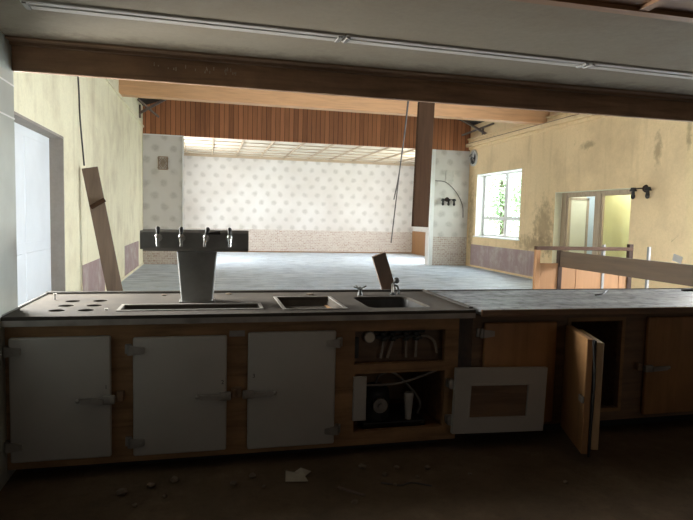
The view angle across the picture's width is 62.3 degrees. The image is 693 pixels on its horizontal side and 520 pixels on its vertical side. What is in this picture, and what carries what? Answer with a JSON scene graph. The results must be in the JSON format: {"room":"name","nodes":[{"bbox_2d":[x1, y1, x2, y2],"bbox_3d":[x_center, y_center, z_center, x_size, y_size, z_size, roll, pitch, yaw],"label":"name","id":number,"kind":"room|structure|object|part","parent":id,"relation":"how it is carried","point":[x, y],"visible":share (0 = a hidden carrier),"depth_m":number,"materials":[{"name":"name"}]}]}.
{"room":"abandoned bar","nodes":[
{"label":"abandoned bar","id":0,"kind":"room"},
{"bbox_2d":[0,32,17,489],"bbox_3d":[-1.856,-0.057,2.764,0.180,2.600,1.030,0,4,-13],"label":"wall","id":1,"kind":"structure","parent":0,"point":[8,235],"depth_m":3.11,"materials":[{"name":"white paint"}]},
{"bbox_2d":[0,77,14,119],"bbox_3d":[-1.748,-0.844,2.726,0.003,0.189,1.030,0,4,-13],"label":"trim","id":2,"kind":"structure","parent":1,"relation":"attached to","point":[0,77],"depth_m":3.11,"materials":[{"name":"white paint"}]},
{"bbox_2d":[5,35,692,102],"bbox_3d":[1.692,-1.174,3.971,7.270,0.025,0.100,0,4,-13],"label":"trim","id":3,"kind":"structure","parent":1,"relation":"attached to","point":[13,40],"depth_m":3.53,"materials":[{"name":"wood"}]},
{"bbox_2d":[13,71,142,290],"bbox_3d":[-4.316,-1.653,9.869,0.160,4.610,13.680,0,4,-13],"label":"wall","id":4,"kind":"structure","parent":0,"point":[112,136],"depth_m":8.98,"materials":[{"name":"beige paint"}]},
{"bbox_2d":[14,111,64,305],"bbox_3d":[-3.521,-0.286,6.390,0.218,2.429,2.170,0,4,-13],"label":"door","id":5,"kind":"structure","parent":4,"relation":"in","point":[39,151],"depth_m":6.85,"materials":[{"name":"grey paint"}]},
{"bbox_2d":[77,76,84,165],"bbox_3d":[-3.792,-2.444,8.099,0.022,2.148,0.770,0,4,-13],"label":"cable","id":6,"kind":"object","parent":4,"relation":"attached to","point":[77,76],"visible":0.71,"depth_m":8.26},
{"bbox_2d":[82,258,104,290],"bbox_3d":[-4.137,0.346,9.430,0.006,0.680,1.850,0,4,-13],"label":"trim","id":7,"kind":"structure","parent":4,"relation":"attached to","point":[92,272],"depth_m":9.31,"materials":[{"name":"paint"}]},
{"bbox_2d":[105,262,143,290],"bbox_3d":[-4.745,0.451,11.990,0.020,0.055,9.100,0,4,-13],"label":"baseboard","id":8,"kind":"structure","parent":4,"relation":"attached to","point":[141,264],"depth_m":13.78,"materials":[{"name":"beige paint"}]},
{"bbox_2d":[106,79,143,127],"bbox_3d":[-4.148,-3.216,9.627,0.035,0.050,13.380,0,4,-13],"label":"trim","id":9,"kind":"structure","parent":4,"relation":"attached to","point":[108,80],"depth_m":12.37,"materials":[{"name":"beige paint"}]},
{"bbox_2d":[125,241,138,275],"bbox_3d":[-5.239,-0.075,14.031,0.006,0.670,2.550,0,4,-13],"label":"trim","id":10,"kind":"structure","parent":4,"relation":"attached to","point":[131,250],"depth_m":13.87,"materials":[{"name":"paint"}]},
{"bbox_2d":[137,99,165,117],"bbox_3d":[-5.250,-4.106,15.183,0.525,0.674,1.306,3,5,22],"label":"brace","id":11,"kind":"object","parent":4,"relation":"attached to","point":[147,108],"visible":0.88,"depth_m":15.20,"materials":[{"name":"grey metal"}]},
{"bbox_2d":[119,80,549,124],"bbox_3d":[0.129,-3.632,13.103,9.971,0.460,0.280,0,4,-13],"label":"beam","id":12,"kind":"structure","parent":4,"relation":"attached to","point":[127,88],"depth_m":12.78,"materials":[{"name":"brown wood"}]},
{"bbox_2d":[184,156,413,231],"bbox_3d":[-1.902,-2.305,23.153,10.080,4.000,0.200,0,4,-13],"label":"wall","id":13,"kind":"structure","parent":0,"point":[220,192],"depth_m":22.99,"materials":[{"name":"paper"}]},
{"bbox_2d":[184,228,411,251],"bbox_3d":[-1.915,-0.752,23.168,9.680,0.900,0.012,0,4,-13],"label":"trim","id":14,"kind":"structure","parent":13,"relation":"attached to","point":[259,240],"depth_m":23.44,"materials":[{"name":"brick"}]},
{"bbox_2d":[248,251,411,253],"bbox_3d":[-1.921,-0.327,23.185,9.680,0.050,0.018,0,4,-13],"label":"baseboard","id":15,"kind":"structure","parent":13,"relation":"attached to","point":[248,251],"depth_m":23.37,"materials":[{"name":"brown wood"}]},
{"bbox_2d":[184,136,414,163],"bbox_3d":[-1.183,-3.900,20.199,9.680,0.140,5.610,0,4,-13],"label":"ceiling","id":16,"kind":"structure","parent":0,"point":[192,138],"depth_m":19.89,"materials":[{"name":"tile"}]},
{"bbox_2d":[143,100,470,264],"bbox_3d":[-0.926,-3.107,17.489,9.971,6.500,0.350,0,4,-13],"label":"wall","id":17,"kind":"structure","parent":0,"point":[184,118],"depth_m":17.02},
{"bbox_2d":[143,228,177,263],"bbox_3d":[-5.269,-0.387,16.484,1.084,1.020,0.012,0,4,-13],"label":"trim","id":18,"kind":"structure","parent":17,"relation":"attached to","point":[149,257],"depth_m":16.48,"materials":[{"name":"brick"}]},
{"bbox_2d":[157,156,168,169],"bbox_3d":[-5.212,-2.753,16.295,0.317,0.380,0.030,0,4,-13],"label":"air vent","id":19,"kind":"object","parent":17,"relation":"in","point":[162,162],"visible":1,"depth_m":16.29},
{"bbox_2d":[143,133,183,228],"bbox_3d":[-5.227,-1.715,16.386,1.108,3.685,0.050,0,4,-13],"label":"trim","id":20,"kind":"structure","parent":17,"relation":"attached to","point":[143,133],"depth_m":16.42,"materials":[{"name":"white paint"}]},
{"bbox_2d":[184,138,414,165],"bbox_3d":[-1.200,-3.789,20.317,9.705,0.100,5.830,0,4,-13],"label":"trim","id":21,"kind":"structure","parent":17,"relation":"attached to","point":[376,162],"depth_m":21.31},
{"bbox_2d":[428,149,435,264],"bbox_3d":[2.719,-1.665,18.283,0.120,3.680,0.070,0,4,-13],"label":"trim","id":22,"kind":"structure","parent":17,"relation":"attached to","point":[432,187],"depth_m":18.25,"materials":[{"name":"white paint"}]},
{"bbox_2d":[441,197,455,205],"bbox_3d":[3.248,-1.870,18.311,0.520,0.280,0.190,0,4,-13],"label":"wall lamp","id":23,"kind":"object","parent":17,"relation":"attached to","point":[446,199],"visible":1,"depth_m":18.27,"materials":[{"name":"metal"}]},
{"bbox_2d":[435,180,462,207],"bbox_3d":[3.301,-1.948,18.371,1.012,1.163,0.059,0,4,-13],"label":"loose cable","id":24,"kind":"object","parent":17,"relation":"attached to","point":[435,180],"visible":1,"depth_m":18.37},
{"bbox_2d":[432,237,466,264],"bbox_3d":[3.318,-0.286,18.548,1.186,0.920,0.012,0,4,-13],"label":"trim","id":25,"kind":"structure","parent":17,"relation":"attached to","point":[446,250],"depth_m":18.54,"materials":[{"name":"brick"}]},
{"bbox_2d":[445,170,453,181],"bbox_3d":[3.307,-2.678,18.341,0.317,0.380,0.030,0,4,-13],"label":"air vent","id":26,"kind":"object","parent":17,"relation":"in","point":[446,171],"visible":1,"depth_m":18.33,"materials":[{"name":"beige plastic"}]},
{"bbox_2d":[138,98,484,124],"bbox_3d":[0.758,-4.801,10.724,10.671,2.320,13.680,0,4,-13],"label":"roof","id":27,"kind":"structure","parent":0,"point":[146,101],"depth_m":15.99,"materials":[{"name":"brown wood"}]},
{"bbox_2d":[391,101,407,242],"bbox_3d":[0.997,-2.610,9.825,0.367,4.642,0.022,0,4,-13],"label":"hanging wire","id":28,"kind":"object","parent":27,"relation":"hanging from","point":[407,101],"visible":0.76,"depth_m":9.88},
{"bbox_2d":[393,101,408,199],"bbox_3d":[1.056,-2.991,9.912,0.397,3.893,0.022,0,4,-13],"label":"hanging wire","id":29,"kind":"object","parent":27,"relation":"hanging from","point":[408,101],"visible":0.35,"depth_m":9.98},
{"bbox_2d":[411,102,434,226],"bbox_3d":[1.313,-2.669,9.411,0.370,4.253,0.150,0,4,-13],"label":"board","id":30,"kind":"object","parent":27,"relation":"hanging from","point":[425,110],"visible":0.56,"depth_m":9.43,"materials":[{"name":"brown wood"}]},
{"bbox_2d":[0,252,692,519],"bbox_3d":[0.870,0.822,9.905,10.571,0.100,27.870,0,4,-13],"label":"floor","id":31,"kind":"structure","parent":0,"point":[640,471],"depth_m":3.32,"materials":[{"name":"grey concrete"}]},
{"bbox_2d":[82,167,122,290],"bbox_3d":[-3.527,-0.285,8.361,0.607,2.133,0.122,0,4,-13],"label":"plank","id":32,"kind":"object","parent":31,"relation":"on","point":[91,176],"visible":0.92,"depth_m":8.34,"materials":[{"name":"brown wood"}]},
{"bbox_2d":[116,488,127,495],"bbox_3d":[-1.189,1.226,3.035,0.055,0.034,0.050,-1,5,-33],"label":"lump","id":33,"kind":"object","parent":31,"relation":"on","point":[122,491],"visible":1,"depth_m":3.02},
{"bbox_2d":[147,482,154,487],"bbox_3d":[-1.066,1.226,3.127,0.040,0.025,0.046,3,5,20],"label":"lump","id":34,"kind":"object","parent":31,"relation":"on","point":[150,485],"visible":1,"depth_m":3.11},
{"bbox_2d":[170,476,178,482],"bbox_3d":[-0.957,1.220,3.191,0.044,0.031,0.051,5,6,41],"label":"lump","id":35,"kind":"object","parent":31,"relation":"on","point":[174,479],"visible":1,"depth_m":3.18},
{"bbox_2d":[249,472,255,477],"bbox_3d":[-0.537,1.227,3.275,0.041,0.025,0.045,0,4,-13],"label":"lump","id":36,"kind":"object","parent":31,"relation":"on","point":[252,475],"visible":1,"depth_m":3.26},
{"bbox_2d":[2,305,547,471],"bbox_3d":[-0.364,0.767,3.850,3.272,0.865,0.909,0,4,-13],"label":"bar cabinet","id":37,"kind":"object","parent":31,"relation":"on","point":[96,395],"depth_m":3.39,"materials":[{"name":"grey wood"}]},
{"bbox_3d":[-1.571,0.764,3.166,0.514,0.691,0.037,0,4,-13],"label":"door","id":38,"kind":"part","parent":37,"relation":"part of","materials":[{"name":"grey metal"}]},
{"bbox_3d":[-0.957,0.778,3.314,0.518,0.685,0.037,0,4,-13],"label":"door","id":39,"kind":"part","parent":37,"relation":"part of","materials":[{"name":"grey metal"}]},
{"bbox_3d":[-0.645,0.434,3.386,0.090,0.035,0.004,0,4,-13],"label":"name plate","id":40,"kind":"part","parent":37,"relation":"part of","materials":[{"name":"metal"}]},
{"bbox_2d":[1,289,475,333],"bbox_3d":[-0.611,0.352,3.812,2.755,0.185,0.930,0,4,-13],"label":"countertop","id":41,"kind":"structure","parent":37,"relation":"on","point":[70,308],"depth_m":3.59,"materials":[{"name":"grey metal"}]},
{"bbox_2d":[124,307,257,309],"bbox_3d":[-0.943,0.320,3.514,0.814,0.028,0.204,0,4,-13],"label":"drip tray","id":42,"kind":"object","parent":41,"relation":"on","point":[125,308],"depth_m":3.56,"materials":[{"name":"metal"}]},
{"bbox_2d":[140,226,248,302],"bbox_3d":[-0.978,0.029,3.712,0.674,0.488,0.204,0,4,-13],"label":"tap tower","id":43,"kind":"object","parent":41,"relation":"on","point":[197,249],"visible":1,"depth_m":3.69,"materials":[{"name":"black metal"}]},
{"bbox_2d":[154,226,161,245],"bbox_3d":[-1.178,-0.149,3.582,0.047,0.124,0.074,0,4,-13],"label":"tap","id":44,"kind":"object","parent":43,"relation":"on","point":[157,232],"depth_m":3.59,"materials":[{"name":"silver metal"}]},
{"bbox_2d":[178,227,184,246],"bbox_3d":[-1.041,-0.148,3.615,0.047,0.124,0.074,0,4,-13],"label":"tap","id":45,"kind":"object","parent":43,"relation":"on","point":[181,233],"depth_m":3.60,"materials":[{"name":"silver metal"}]},
{"bbox_3d":[-0.980,0.265,3.768,0.225,0.008,0.130,0,4,-13],"label":"plate","id":46,"kind":"part","parent":43,"relation":"part of","materials":[{"name":"grey metal"}]},
{"bbox_2d":[202,227,219,246],"bbox_3d":[-0.863,-0.147,3.658,0.115,0.125,0.074,0,4,-13],"label":"tap","id":47,"kind":"object","parent":43,"relation":"on","point":[210,238],"depth_m":3.69,"materials":[{"name":"silver metal"}]},
{"bbox_2d":[226,228,232,246],"bbox_3d":[-0.752,-0.146,3.684,0.047,0.124,0.074,0,4,-13],"label":"tap","id":48,"kind":"object","parent":43,"relation":"on","point":[229,232],"depth_m":3.67,"materials":[{"name":"silver metal"}]},
{"bbox_2d":[280,300,338,308],"bbox_3d":[-0.251,0.323,3.803,0.374,0.043,0.524,0,4,-13],"label":"sink","id":49,"kind":"object","parent":41,"relation":"on","point":[284,304],"depth_m":4.03,"materials":[{"name":"metal"}]},
{"bbox_2d":[354,285,366,295],"bbox_3d":[0.099,0.225,4.230,0.085,0.070,0.085,2,4,11],"label":"water valve","id":50,"kind":"object","parent":41,"relation":"on","point":[359,293],"visible":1,"depth_m":4.22,"materials":[{"name":"paint"}]},
{"bbox_2d":[389,277,399,294],"bbox_3d":[0.364,0.199,4.255,0.078,0.130,0.159,1,4,-3],"label":"sink faucet","id":51,"kind":"object","parent":41,"relation":"on","point":[396,280],"visible":1,"depth_m":4.30,"materials":[{"name":"paint"}]},
{"bbox_3d":[0.371,0.158,4.310,0.057,0.055,0.038,0,4,-13],"label":"knob","id":52,"kind":"part","parent":51,"relation":"part of","materials":[{"name":"paint"}]},
{"bbox_3d":[-0.330,0.779,3.464,0.529,0.705,0.037,0,4,-13],"label":"door","id":53,"kind":"part","parent":37,"relation":"part of","materials":[{"name":"grey metal"}]},
{"bbox_3d":[0.081,0.865,3.584,0.084,0.280,0.019,0,4,-13],"label":"panel offcut","id":54,"kind":"part","parent":37,"relation":"part of","materials":[{"name":"wood"}]},
{"bbox_2d":[358,372,424,428],"bbox_3d":[0.284,0.932,4.022,0.441,0.361,0.380,0,4,-13],"label":"compressor","id":55,"kind":"object","parent":37,"relation":"in","point":[380,413],"visible":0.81,"depth_m":3.89,"materials":[{"name":"paint"}]},
{"bbox_3d":[0.279,1.091,4.039,0.440,0.040,0.370,0,4,-13],"label":"plate","id":56,"kind":"part","parent":55,"relation":"part of","materials":[{"name":"paint"}]},
{"bbox_3d":[0.318,0.543,3.739,0.650,0.240,0.015,0,4,-13],"label":"valve panel","id":57,"kind":"part","parent":37,"relation":"part of","materials":[{"name":"brown wood"}]},
{"bbox_2d":[367,371,435,385],"bbox_3d":[0.316,0.769,3.748,0.575,0.106,0.019,1,4,-10],"label":"hose","id":58,"kind":"object","parent":37,"relation":"in","point":[430,372],"visible":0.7,"depth_m":3.75,"materials":[{"name":"black rubber"}]},
{"bbox_3d":[0.986,0.915,3.748,0.437,0.245,0.020,0,4,-13],"label":"recess panel","id":59,"kind":"part","parent":37,"relation":"part of","materials":[{"name":"brown wood"}]},
{"bbox_3d":[0.999,0.911,3.743,0.662,0.445,0.030,0,4,-13],"label":"flap door","id":60,"kind":"part","parent":37,"relation":"part of","materials":[{"name":"white wood"}]},
{"bbox_3d":[0.991,0.917,3.725,0.441,0.249,0.010,0,4,-13],"label":"recess frame","id":61,"kind":"part","parent":37,"relation":"part of","materials":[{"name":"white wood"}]},
{"bbox_2d":[285,468,310,481],"bbox_3d":[-0.277,1.230,3.289,0.146,0.022,0.135,1,4,-4],"label":"paper scrap","id":62,"kind":"object","parent":31,"relation":"on","point":[299,475],"visible":1,"depth_m":3.28,"materials":[{"name":"beige paper"}]},
{"bbox_2d":[337,486,365,496],"bbox_3d":[0.025,1.259,3.121,0.170,0.008,0.020,4,5,31],"label":"wood splinter","id":63,"kind":"object","parent":31,"relation":"on","point":[338,487],"visible":1,"depth_m":3.11,"materials":[{"name":"brown wood"}]},
{"bbox_2d":[358,463,365,468],"bbox_3d":[0.094,1.229,3.425,0.051,0.029,0.042,2,4,11],"label":"lump","id":64,"kind":"object","parent":31,"relation":"on","point":[361,465],"visible":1,"depth_m":3.41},
{"bbox_2d":[372,252,395,288],"bbox_3d":[0.439,0.551,4.707,0.586,1.247,0.057,-1,5,-33],"label":"board","id":65,"kind":"object","parent":31,"relation":"on","point":[380,261],"visible":0.36,"depth_m":4.56,"materials":[{"name":"brown wood"}]},
{"bbox_2d":[458,313,692,456],"bbox_3d":[2.593,0.794,4.368,3.710,0.875,1.260,0,4,-13],"label":"bar cabinet","id":66,"kind":"object","parent":31,"relation":"on","point":[611,369],"visible":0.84,"depth_m":3.98,"materials":[{"name":"brown wood"}]},
{"bbox_3d":[1.154,0.758,3.849,0.530,0.695,0.037,0,4,-13],"label":"door","id":67,"kind":"part","parent":66,"relation":"part of","materials":[{"name":"brown wood"}]},
{"bbox_2d":[427,288,692,316],"bbox_3d":[2.600,0.313,4.586,3.800,0.050,0.975,0,4,-13],"label":"countertop","id":68,"kind":"structure","parent":66,"relation":"on","point":[486,302],"depth_m":4.20,"materials":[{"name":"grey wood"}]},
{"bbox_3d":[1.486,0.815,3.716,0.040,0.713,0.475,2,4,6],"label":"open door","id":69,"kind":"part","parent":66,"relation":"part of","materials":[{"name":"brown wood"}]},
{"bbox_3d":[1.733,0.735,4.009,0.460,0.675,0.008,0,4,-13],"label":"opening trim","id":70,"kind":"part","parent":66,"relation":"part of","materials":[{"name":"brown wood"}]},
{"bbox_3d":[2.385,0.755,4.143,0.540,0.705,0.037,0,4,-13],"label":"door","id":71,"kind":"part","parent":66,"relation":"part of","materials":[{"name":"brown wood"}]},
{"bbox_2d":[532,244,633,288],"bbox_3d":[3.312,0.369,8.044,1.540,1.200,0.070,0,4,-13],"label":"wall","id":72,"kind":"structure","parent":31,"relation":"on","point":[545,275],"depth_m":7.98,"materials":[{"name":"brown wood"}]},
{"bbox_3d":[2.765,0.486,7.922,0.280,0.840,0.024,0,4,-13],"label":"panel","id":73,"kind":"part","parent":72,"relation":"part of","materials":[{"name":"brown wood"}]},
{"bbox_3d":[2.932,0.417,7.957,0.060,1.100,0.060,0,4,-13],"label":"post","id":74,"kind":"part","parent":72,"relation":"part of","materials":[{"name":"paint"}]},
{"bbox_3d":[3.069,0.488,7.995,0.225,0.840,0.024,0,4,-13],"label":"panel","id":75,"kind":"part","parent":72,"relation":"part of","materials":[{"name":"brown wood"}]},
{"bbox_3d":[3.325,-0.159,8.004,1.540,0.050,0.070,0,4,-13],"label":"rail","id":76,"kind":"part","parent":72,"relation":"part of","materials":[{"name":"brown wood"}]},
{"bbox_3d":[3.385,0.490,8.071,0.405,0.840,0.024,0,4,-13],"label":"panel","id":77,"kind":"part","parent":72,"relation":"part of","materials":[{"name":"brown wood"}]},
{"bbox_3d":[3.604,0.376,8.114,0.040,1.190,0.050,0,4,-13],"label":"post","id":78,"kind":"part","parent":72,"relation":"part of","materials":[{"name":"metal"}]},
{"bbox_3d":[3.737,0.492,8.156,0.240,0.840,0.024,0,4,-13],"label":"panel","id":79,"kind":"part","parent":72,"relation":"part of","materials":[{"name":"brown wood"}]},
{"bbox_3d":[3.927,0.493,8.201,0.130,0.840,0.024,0,4,-13],"label":"panel","id":80,"kind":"part","parent":72,"relation":"part of","materials":[{"name":"brown wood"}]},
{"bbox_3d":[4.027,0.374,8.215,0.070,1.200,0.060,0,4,-13],"label":"post","id":81,"kind":"part","parent":72,"relation":"part of","materials":[{"name":"paint"}]},
{"bbox_2d":[560,251,692,286],"bbox_3d":[3.278,0.527,6.669,0.061,1.092,2.606,0,4,-14],"label":"board","id":82,"kind":"object","parent":31,"relation":"on","point":[667,272],"visible":1,"depth_m":6.58,"materials":[{"name":"paint"}]},
{"bbox_2d":[645,247,650,287],"bbox_3d":[4.338,0.393,8.291,0.150,1.165,0.140,0,4,-13],"label":"post","id":83,"kind":"object","parent":31,"relation":"on","point":[648,248],"visible":0.29,"depth_m":8.25,"materials":[{"name":"metal"}]},
{"bbox_2d":[0,0,692,94],"bbox_3d":[1.837,-1.208,3.369,7.270,0.140,1.330,0,4,-13],"label":"ceiling","id":84,"kind":"structure","parent":0,"point":[496,25],"depth_m":2.89,"materials":[{"name":"grey paint"}]},
{"bbox_2d":[20,0,344,42],"bbox_3d":[-0.739,-1.146,2.775,1.485,0.017,0.116,0,4,-15],"label":"fluorescent light","id":85,"kind":"object","parent":84,"relation":"in","point":[28,4],"visible":1,"depth_m":2.73,"materials":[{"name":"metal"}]},
{"bbox_2d":[341,34,591,67],"bbox_3d":[0.692,-1.141,3.164,1.460,0.017,0.116,0,4,-15],"label":"recessed light","id":86,"kind":"object","parent":84,"relation":"in","point":[356,39],"visible":1,"depth_m":3.13,"materials":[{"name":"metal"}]},
{"bbox_2d":[510,0,692,22],"bbox_3d":[2.777,-0.884,-0.558,7.270,0.148,6.768,0,4,-13],"label":"boards","id":87,"kind":"object","parent":84,"relation":"attached to","point":[675,10],"visible":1,"depth_m":2.46,"materials":[{"name":"wood"}]},
{"bbox_2d":[581,61,692,79],"bbox_3d":[2.117,-1.136,3.551,1.475,0.017,0.116,0,4,-15],"label":"recessed light","id":88,"kind":"object","parent":84,"relation":"in","point":[594,65],"visible":0.98,"depth_m":3.43,"materials":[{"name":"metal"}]},
{"bbox_2d":[413,227,425,231],"bbox_3d":[3.567,-2.050,21.529,0.200,4.000,5.730,0,4,-13],"label":"wall","id":89,"kind":"structure","parent":0,"point":[418,229],"depth_m":23.49,"materials":[{"name":"paint"}]},
{"bbox_2d":[412,231,425,255],"bbox_3d":[3.404,-0.536,21.675,0.030,0.950,5.350,0,4,-13],"label":"trim","id":90,"kind":"structure","parent":89,"relation":"attached to","point":[418,238],"depth_m":23.50,"materials":[{"name":"brown wood"}]},
{"bbox_2d":[466,112,692,287],"bbox_3d":[5.623,-1.594,12.254,0.340,4.610,13.680,0,4,-13],"label":"wall","id":91,"kind":"structure","parent":0,"point":[611,152],"depth_m":12.07,"materials":[{"name":"paint"}]},
{"bbox_2d":[469,150,477,165],"bbox_3d":[3.997,-3.229,18.157,0.087,0.520,0.520,0,4,-13],"label":"wall fan","id":92,"kind":"object","parent":91,"relation":"attached to","point":[473,157],"visible":1,"depth_m":18.09,"materials":[{"name":"beige plastic"}]},
{"bbox_2d":[461,120,493,135],"bbox_3d":[3.984,-4.052,17.399,1.306,0.674,0.525,5,6,41],"label":"brace","id":93,"kind":"object","parent":91,"relation":"attached to","point":[482,131],"visible":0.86,"depth_m":17.36,"materials":[{"name":"grey metal"}]},
{"bbox_2d":[473,168,521,240],"bbox_3d":[4.501,-1.595,16.756,0.360,1.947,2.730,0,4,-13],"label":"window","id":94,"kind":"structure","parent":91,"relation":"in","point":[482,179],"depth_m":17.58,"materials":[{"name":"grey paint"}]},
{"bbox_3d":[4.444,-0.643,16.820,0.290,0.037,2.730,0,4,-13],"label":"sill","id":95,"kind":"part","parent":94,"relation":"part of","materials":[{"name":"white paint"}]},
{"bbox_2d":[470,244,533,276],"bbox_3d":[4.427,-0.028,16.453,0.008,0.655,3.950,0,4,-13],"label":"trim","id":96,"kind":"structure","parent":91,"relation":"attached to","point":[516,261],"depth_m":16.30,"materials":[{"name":"paint"}]},
{"bbox_2d":[466,112,608,149],"bbox_3d":[5.453,-3.179,11.929,0.160,0.350,13.380,0,4,-13],"label":"trim","id":97,"kind":"structure","parent":91,"relation":"attached to","point":[580,118],"depth_m":14.89,"materials":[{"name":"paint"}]},
{"bbox_2d":[552,188,630,262],"bbox_3d":[5.466,-0.438,12.750,0.279,2.202,2.592,0,4,-13],"label":"door frame","id":98,"kind":"structure","parent":91,"relation":"in","point":[562,199],"depth_m":13.45,"materials":[{"name":"brown wood"}]},
{"bbox_2d":[630,185,651,198],"bbox_3d":[5.651,-1.308,10.994,0.190,0.280,0.520,0,4,-13],"label":"wall lamp","id":99,"kind":"object","parent":91,"relation":"attached to","point":[645,188],"visible":1,"depth_m":10.97,"materials":[{"name":"metal"}]},
{"bbox_2d":[630,188,636,198],"bbox_3d":[5.582,-1.295,11.175,0.140,0.225,0.140,0,4,-13],"label":"socket","id":100,"kind":"object","parent":99,"relation":"attached to","point":[632,190],"depth_m":11.14,"materials":[{"name":"black plastic"}]},
{"bbox_2d":[644,187,651,198],"bbox_3d":[5.670,-1.265,10.806,0.140,0.225,0.140,0,4,-13],"label":"socket","id":101,"kind":"object","parent":99,"relation":"attached to","point":[647,189],"depth_m":10.78,"materials":[{"name":"black plastic"}]},
{"bbox_2d":[672,254,682,263],"bbox_3d":[3.444,-0.013,5.971,0.111,0.103,0.072,3,5,17],"label":"paper card","id":102,"kind":"object","parent":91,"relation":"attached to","point":[676,258],"visible":1,"depth_m":5.97,"materials":[{"name":"white paper"}]},
{"bbox_2d":[587,196,594,253],"bbox_3d":[6.945,-0.857,16.122,0.680,2.600,0.130,0,4,-13],"label":"wall","id":103,"kind":"structure","parent":0,"point":[592,199],"depth_m":16.01,"materials":[{"name":"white paint"}]},
{"bbox_2d":[603,195,630,257],"bbox_3d":[6.626,-0.605,12.688,0.100,2.600,3.220,0,4,-13],"label":"wall","id":104,"kind":"structure","parent":0,"point":[617,207],"depth_m":13.53,"materials":[{"name":"yellow paint"}]},
{"bbox_3d":[5.799,-0.863,15.837,1.682,2.600,0.150,0,4,-13],"label":"wall","id":105,"kind":"structure","parent":0,"visible":0},
{"bbox_2d":[568,198,589,253],"bbox_3d":[6.383,-0.632,15.887,0.620,2.160,0.059,0,4,-13],"label":"door","id":106,"kind":"structure","parent":105,"relation":"in","point":[579,207],"depth_m":15.85,"materials":[{"name":"brown wood"}]},
{"bbox_3d":[2.275,-2.067,4.121,10.571,6.600,0.460,0,4,-13],"label":"wall header","id":107,"kind":"structure","parent":0,"visible":0},
{"bbox_2d":[154,62,235,75],"bbox_3d":[-0.895,-1.135,3.407,0.473,0.045,0.003,0,4,-13],"label":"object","id":108,"kind":"structure","parent":107,"relation":"attached to","point":[225,70],"depth_m":3.42,"materials":[{"name":"paint"}]},
{"bbox_2d":[11,45,692,121],"bbox_3d":[1.675,-1.112,4.042,7.270,0.160,0.035,0,4,-13],"label":"ceiling beam","id":109,"kind":"structure","parent":107,"relation":"attached to","point":[24,59],"depth_m":3.60,"materials":[{"name":"wood"}]},
{"label":"outside","id":110,"kind":"structure","parent":0,"visible":0},
{"bbox_3d":[26.999,-0.424,39.955,48.852,0.300,75.000,0,4,-13],"label":"ground","id":111,"kind":"structure","parent":110,"visible":0},
{"bbox_2d":[486,173,520,235],"bbox_3d":[9.064,-3.470,33.463,2.702,5.912,2.686,5,6,40],"label":"tree","id":112,"kind":"object","parent":111,"relation":"on","point":[500,186],"visible":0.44,"depth_m":33.25,"materials":[{"name":"green plant"}]},
{"bbox_2d":[511,173,521,235],"bbox_3d":[9.976,-3.032,31.231,2.141,5.421,2.171,0,4,-13],"label":"tree","id":113,"kind":"object","parent":111,"relation":"on","point":[516,209],"visible":0.13,"depth_m":31.20,"materials":[{"name":"green plant"}]}
]}

